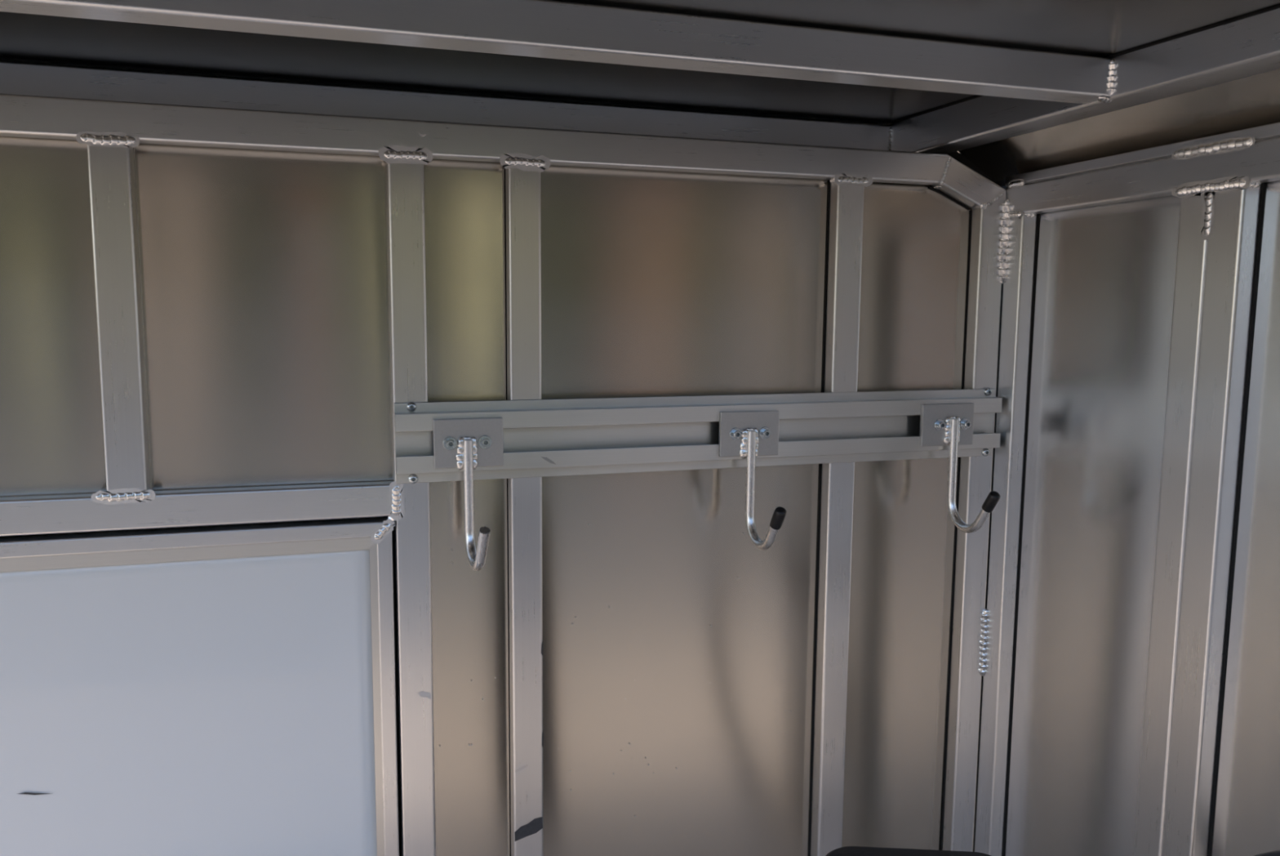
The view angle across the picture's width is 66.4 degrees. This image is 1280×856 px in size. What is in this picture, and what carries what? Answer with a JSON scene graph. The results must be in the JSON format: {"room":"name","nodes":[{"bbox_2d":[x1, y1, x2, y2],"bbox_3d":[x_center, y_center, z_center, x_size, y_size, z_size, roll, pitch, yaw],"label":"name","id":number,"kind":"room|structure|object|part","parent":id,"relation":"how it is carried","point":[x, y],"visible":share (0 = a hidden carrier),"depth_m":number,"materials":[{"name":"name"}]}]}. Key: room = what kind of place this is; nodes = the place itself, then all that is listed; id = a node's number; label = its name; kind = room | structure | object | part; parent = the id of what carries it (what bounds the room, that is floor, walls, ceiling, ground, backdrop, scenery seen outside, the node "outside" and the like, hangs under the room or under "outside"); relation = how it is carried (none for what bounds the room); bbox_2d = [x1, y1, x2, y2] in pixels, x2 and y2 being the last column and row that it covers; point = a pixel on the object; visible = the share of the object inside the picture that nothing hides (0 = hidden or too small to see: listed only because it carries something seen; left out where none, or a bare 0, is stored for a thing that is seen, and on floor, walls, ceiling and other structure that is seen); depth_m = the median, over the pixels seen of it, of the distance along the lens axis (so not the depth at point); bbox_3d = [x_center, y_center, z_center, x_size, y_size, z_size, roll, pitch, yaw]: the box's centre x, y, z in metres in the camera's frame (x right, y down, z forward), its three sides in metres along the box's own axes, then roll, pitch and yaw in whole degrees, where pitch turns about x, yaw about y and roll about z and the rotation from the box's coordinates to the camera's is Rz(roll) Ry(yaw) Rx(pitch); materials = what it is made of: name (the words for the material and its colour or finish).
{"room":"cargo space","nodes":[
{"label":"cargo space","id":0,"kind":"room"},
{"bbox_2d":[0,93,1006,855],"bbox_3d":[-0.558,0.279,1.137,2.286,1.271,0.032,-2,7,-17],"label":"wall","id":1,"kind":"structure","parent":0,"point":[209,316],"depth_m":1.26,"materials":[{"name":"metal"}]},
{"bbox_3d":[-0.915,-0.107,0.995,0.699,0.435,0.003,-2,7,-17],"label":"sheet panel","id":2,"kind":"part","parent":1,"relation":"part of","materials":[{"name":"metal"}]},
{"bbox_3d":[-0.577,-0.119,1.085,0.041,0.388,0.026,-2,7,-17],"label":"post","id":3,"kind":"part","parent":1,"relation":"part of","materials":[{"name":"metal"}]},
{"bbox_3d":[-0.975,0.105,0.988,1.412,0.040,0.026,-2,7,-17],"label":"rail","id":4,"kind":"part","parent":1,"relation":"part of","materials":[{"name":"metal"}]},
{"bbox_2d":[0,515,401,855],"bbox_3d":[-0.974,0.519,1.043,1.413,0.810,0.041,-2,7,-17],"label":"door","id":5,"kind":"structure","parent":1,"relation":"in","point":[229,689],"depth_m":1.15,"materials":[{"name":"metal"}]},
{"bbox_3d":[-0.834,0.136,1.038,1.108,0.018,0.030,-2,7,-17],"label":"frame rail","id":6,"kind":"part","parent":5,"relation":"part of","materials":[{"name":"metal"}]},
{"bbox_3d":[-0.432,-0.121,1.144,0.311,0.435,0.003,-2,7,-17],"label":"sheet panel","id":7,"kind":"part","parent":1,"relation":"part of","materials":[{"name":"metal"}]},
{"bbox_3d":[-0.282,0.291,1.226,0.041,1.231,0.026,-2,7,-17],"label":"post","id":8,"kind":"part","parent":1,"relation":"part of","materials":[{"name":"metal"}]},
{"bbox_3d":[-0.219,0.278,1.258,0.140,1.250,0.003,-2,7,-17],"label":"sheet panel","id":9,"kind":"part","parent":1,"relation":"part of","materials":[{"name":"metal"}]},
{"bbox_3d":[-0.612,-0.331,1.048,2.164,0.040,0.026,-2,7,-17],"label":"rail","id":10,"kind":"part","parent":1,"relation":"part of","materials":[{"name":"metal"}]},
{"bbox_3d":[-0.148,0.287,1.267,0.040,1.231,0.026,-2,7,-17],"label":"post","id":11,"kind":"part","parent":1,"relation":"part of","materials":[{"name":"metal"}]},
{"bbox_3d":[0.060,0.270,1.344,0.442,1.250,0.004,-2,7,-17],"label":"sheet panel","id":12,"kind":"part","parent":1,"relation":"part of","materials":[{"name":"metal"}]},
{"bbox_2d":[394,386,1002,484],"bbox_3d":[0.112,0.006,1.290,0.844,0.100,0.020,-2,7,-17],"label":"rail","id":13,"kind":"object","parent":1,"relation":"attached to","point":[557,437],"visible":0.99,"depth_m":1.27,"materials":[{"name":"metal"}]},
{"bbox_2d":[432,417,503,570],"bbox_3d":[-0.192,0.081,1.137,0.083,0.174,0.109,-2,7,-17],"label":"coat hook","id":14,"kind":"object","parent":13,"relation":"attached to","point":[468,444],"visible":1,"depth_m":1.17,"materials":[{"name":"metal"}]},
{"bbox_2d":[443,435,457,449],"bbox_3d":[-0.227,0.018,1.168,0.017,0.017,0.002,-2,7,-17],"label":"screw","id":15,"kind":"object","parent":14,"relation":"in","point":[450,442],"depth_m":1.17,"materials":[{"name":"metal"}]},
{"bbox_3d":[-0.206,0.018,1.178,0.083,0.059,0.006,-2,7,-17],"label":"plate","id":16,"kind":"part","parent":14,"relation":"part of","materials":[{"name":"metal"}]},
{"bbox_3d":[-0.190,0.093,1.136,0.013,0.150,0.103,-2,7,-21],"label":"rod","id":17,"kind":"part","parent":14,"relation":"part of","materials":[{"name":"metal"}]},
{"bbox_2d":[478,435,492,448],"bbox_3d":[-0.187,0.017,1.180,0.017,0.017,0.002,-2,7,-17],"label":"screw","id":18,"kind":"object","parent":14,"relation":"in","point":[485,442],"depth_m":1.18,"materials":[{"name":"metal"}]},
{"bbox_2d":[718,410,786,550],"bbox_3d":[0.158,0.071,1.243,0.083,0.174,0.112,-1,7,-17],"label":"coat hook","id":19,"kind":"object","parent":13,"relation":"attached to","point":[749,434],"visible":1,"depth_m":1.28,"materials":[{"name":"metal"}]},
{"bbox_2d":[729,427,741,439],"bbox_3d":[0.125,0.008,1.276,0.017,0.017,0.002,-2,7,-17],"label":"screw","id":20,"kind":"object","parent":19,"relation":"in","point":[735,433],"depth_m":1.27,"materials":[{"name":"metal"}]},
{"bbox_3d":[0.143,0.007,1.286,0.083,0.059,0.006,-1,7,-17],"label":"plate","id":21,"kind":"part","parent":19,"relation":"part of","materials":[{"name":"metal"}]},
{"bbox_3d":[0.159,0.083,1.242,0.012,0.150,0.104,-2,7,-17],"label":"rod","id":22,"kind":"part","parent":19,"relation":"part of","materials":[{"name":"metal"}]},
{"bbox_2d":[759,426,770,439],"bbox_3d":[0.164,0.007,1.288,0.017,0.017,0.002,-2,7,-17],"label":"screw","id":23,"kind":"object","parent":19,"relation":"in","point":[764,432],"depth_m":1.29,"materials":[{"name":"metal"}]},
{"bbox_2d":[919,402,999,533],"bbox_3d":[0.447,0.059,1.330,0.083,0.174,0.113,-2,7,-17],"label":"coat hook","id":24,"kind":"object","parent":13,"relation":"attached to","point":[951,424],"visible":1,"depth_m":1.37,"materials":[{"name":"metal"}]},
{"bbox_2d":[934,418,944,430],"bbox_3d":[0.418,-0.004,1.366,0.017,0.017,0.002,-2,7,-17],"label":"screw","id":25,"kind":"object","parent":24,"relation":"in","point":[939,423],"depth_m":1.36,"materials":[{"name":"metal"}]},
{"bbox_3d":[0.431,-0.005,1.374,0.083,0.059,0.006,-2,7,-17],"label":"plate","id":26,"kind":"part","parent":24,"relation":"part of","materials":[{"name":"metal"}]},
{"bbox_2d":[960,417,969,429],"bbox_3d":[0.458,-0.006,1.378,0.017,0.017,0.002,-2,7,-17],"label":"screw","id":27,"kind":"object","parent":24,"relation":"in","point":[964,422],"depth_m":1.38,"materials":[{"name":"metal"}]},
{"bbox_3d":[0.453,0.069,1.331,0.012,0.154,0.104,-2,7,-17],"label":"rod","id":28,"kind":"part","parent":24,"relation":"part of","materials":[{"name":"metal"}]},
{"bbox_3d":[0.276,0.275,1.397,0.040,1.231,0.026,-2,7,-17],"label":"post","id":29,"kind":"part","parent":1,"relation":"part of","materials":[{"name":"metal"}]},
{"bbox_3d":[0.386,0.261,1.444,0.238,1.250,0.003,-2,7,-17],"label":"sheet panel","id":30,"kind":"part","parent":1,"relation":"part of","materials":[{"name":"metal"}]},
{"bbox_3d":[0.493,0.271,1.464,0.040,1.227,0.026,-2,7,-17],"label":"corner post","id":31,"kind":"part","parent":1,"relation":"part of","materials":[{"name":"metal"}]},
{"bbox_2d":[0,0,1279,189],"bbox_3d":[-0.452,-0.299,0.822,2.335,0.195,0.856,-2,7,-17],"label":"ceiling","id":32,"kind":"structure","parent":0,"point":[1002,89],"depth_m":1.03,"materials":[{"name":"metal"}]},
{"bbox_3d":[-0.658,-0.386,1.170,2.150,0.081,0.041,-2,7,-17],"label":"rail","id":33,"kind":"part","parent":32,"relation":"part of","materials":[{"name":"metal"}]},
{"bbox_3d":[0.513,-0.386,1.108,0.052,0.053,0.848,-2,7,-17],"label":"rail","id":34,"kind":"part","parent":32,"relation":"part of","materials":[{"name":"metal"}]},
{"bbox_2d":[974,122,1279,855],"bbox_3d":[0.619,0.298,1.159,0.041,1.246,0.646,-2,7,-17],"label":"wall","id":35,"kind":"structure","parent":0,"point":[1129,664],"depth_m":1.20,"materials":[{"name":"metal"}]},
{"bbox_3d":[0.533,0.292,1.447,0.026,1.191,0.037,-2,7,-17],"label":"corner post","id":36,"kind":"part","parent":35,"relation":"part of","materials":[{"name":"metal"}]},
{"bbox_3d":[0.590,0.298,1.310,0.003,1.210,0.310,-2,7,-17],"label":"sheet panel","id":37,"kind":"part","parent":35,"relation":"part of","materials":[{"name":"grey metal"}]},
{"bbox_3d":[0.626,-0.286,1.090,0.026,0.041,0.644,-2,7,-17],"label":"rail","id":38,"kind":"part","parent":35,"relation":"part of","materials":[{"name":"metal"}]},
{"bbox_3d":[0.623,0.326,1.158,0.026,1.191,0.040,-2,7,-17],"label":"post","id":39,"kind":"part","parent":35,"relation":"part of","materials":[{"name":"metal"}]},
{"bbox_3d":[0.635,0.331,1.119,0.026,1.191,0.042,-2,7,-17],"label":"post","id":40,"kind":"part","parent":35,"relation":"part of","materials":[{"name":"metal"}]},
{"bbox_3d":[0.683,0.335,1.010,0.003,1.210,0.234,-2,7,-17],"label":"sheet panel","id":41,"kind":"part","parent":35,"relation":"part of","materials":[{"name":"grey metal"}]},
{"bbox_3d":[-0.448,0.983,0.859,2.295,0.060,0.790,-2,7,-17],"label":"floor","id":42,"kind":"structure","parent":0,"visible":0},
{"bbox_2d":[825,845,991,855],"bbox_3d":[0.177,0.630,0.662,0.126,0.696,0.077,1,7,4],"label":"tool case","id":43,"kind":"object","parent":42,"relation":"on","point":[846,850],"visible":1,"depth_m":0.65,"materials":[{"name":"black plastic"}]},
{"bbox_2d":[1253,849,1279,855],"bbox_3d":[0.689,0.675,0.859,0.042,0.568,0.568,-2,7,-17],"label":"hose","id":44,"kind":"object","parent":42,"relation":"on","point":[1276,852],"visible":1,"depth_m":0.98,"materials":[{"name":"black rubber"}]}
]}

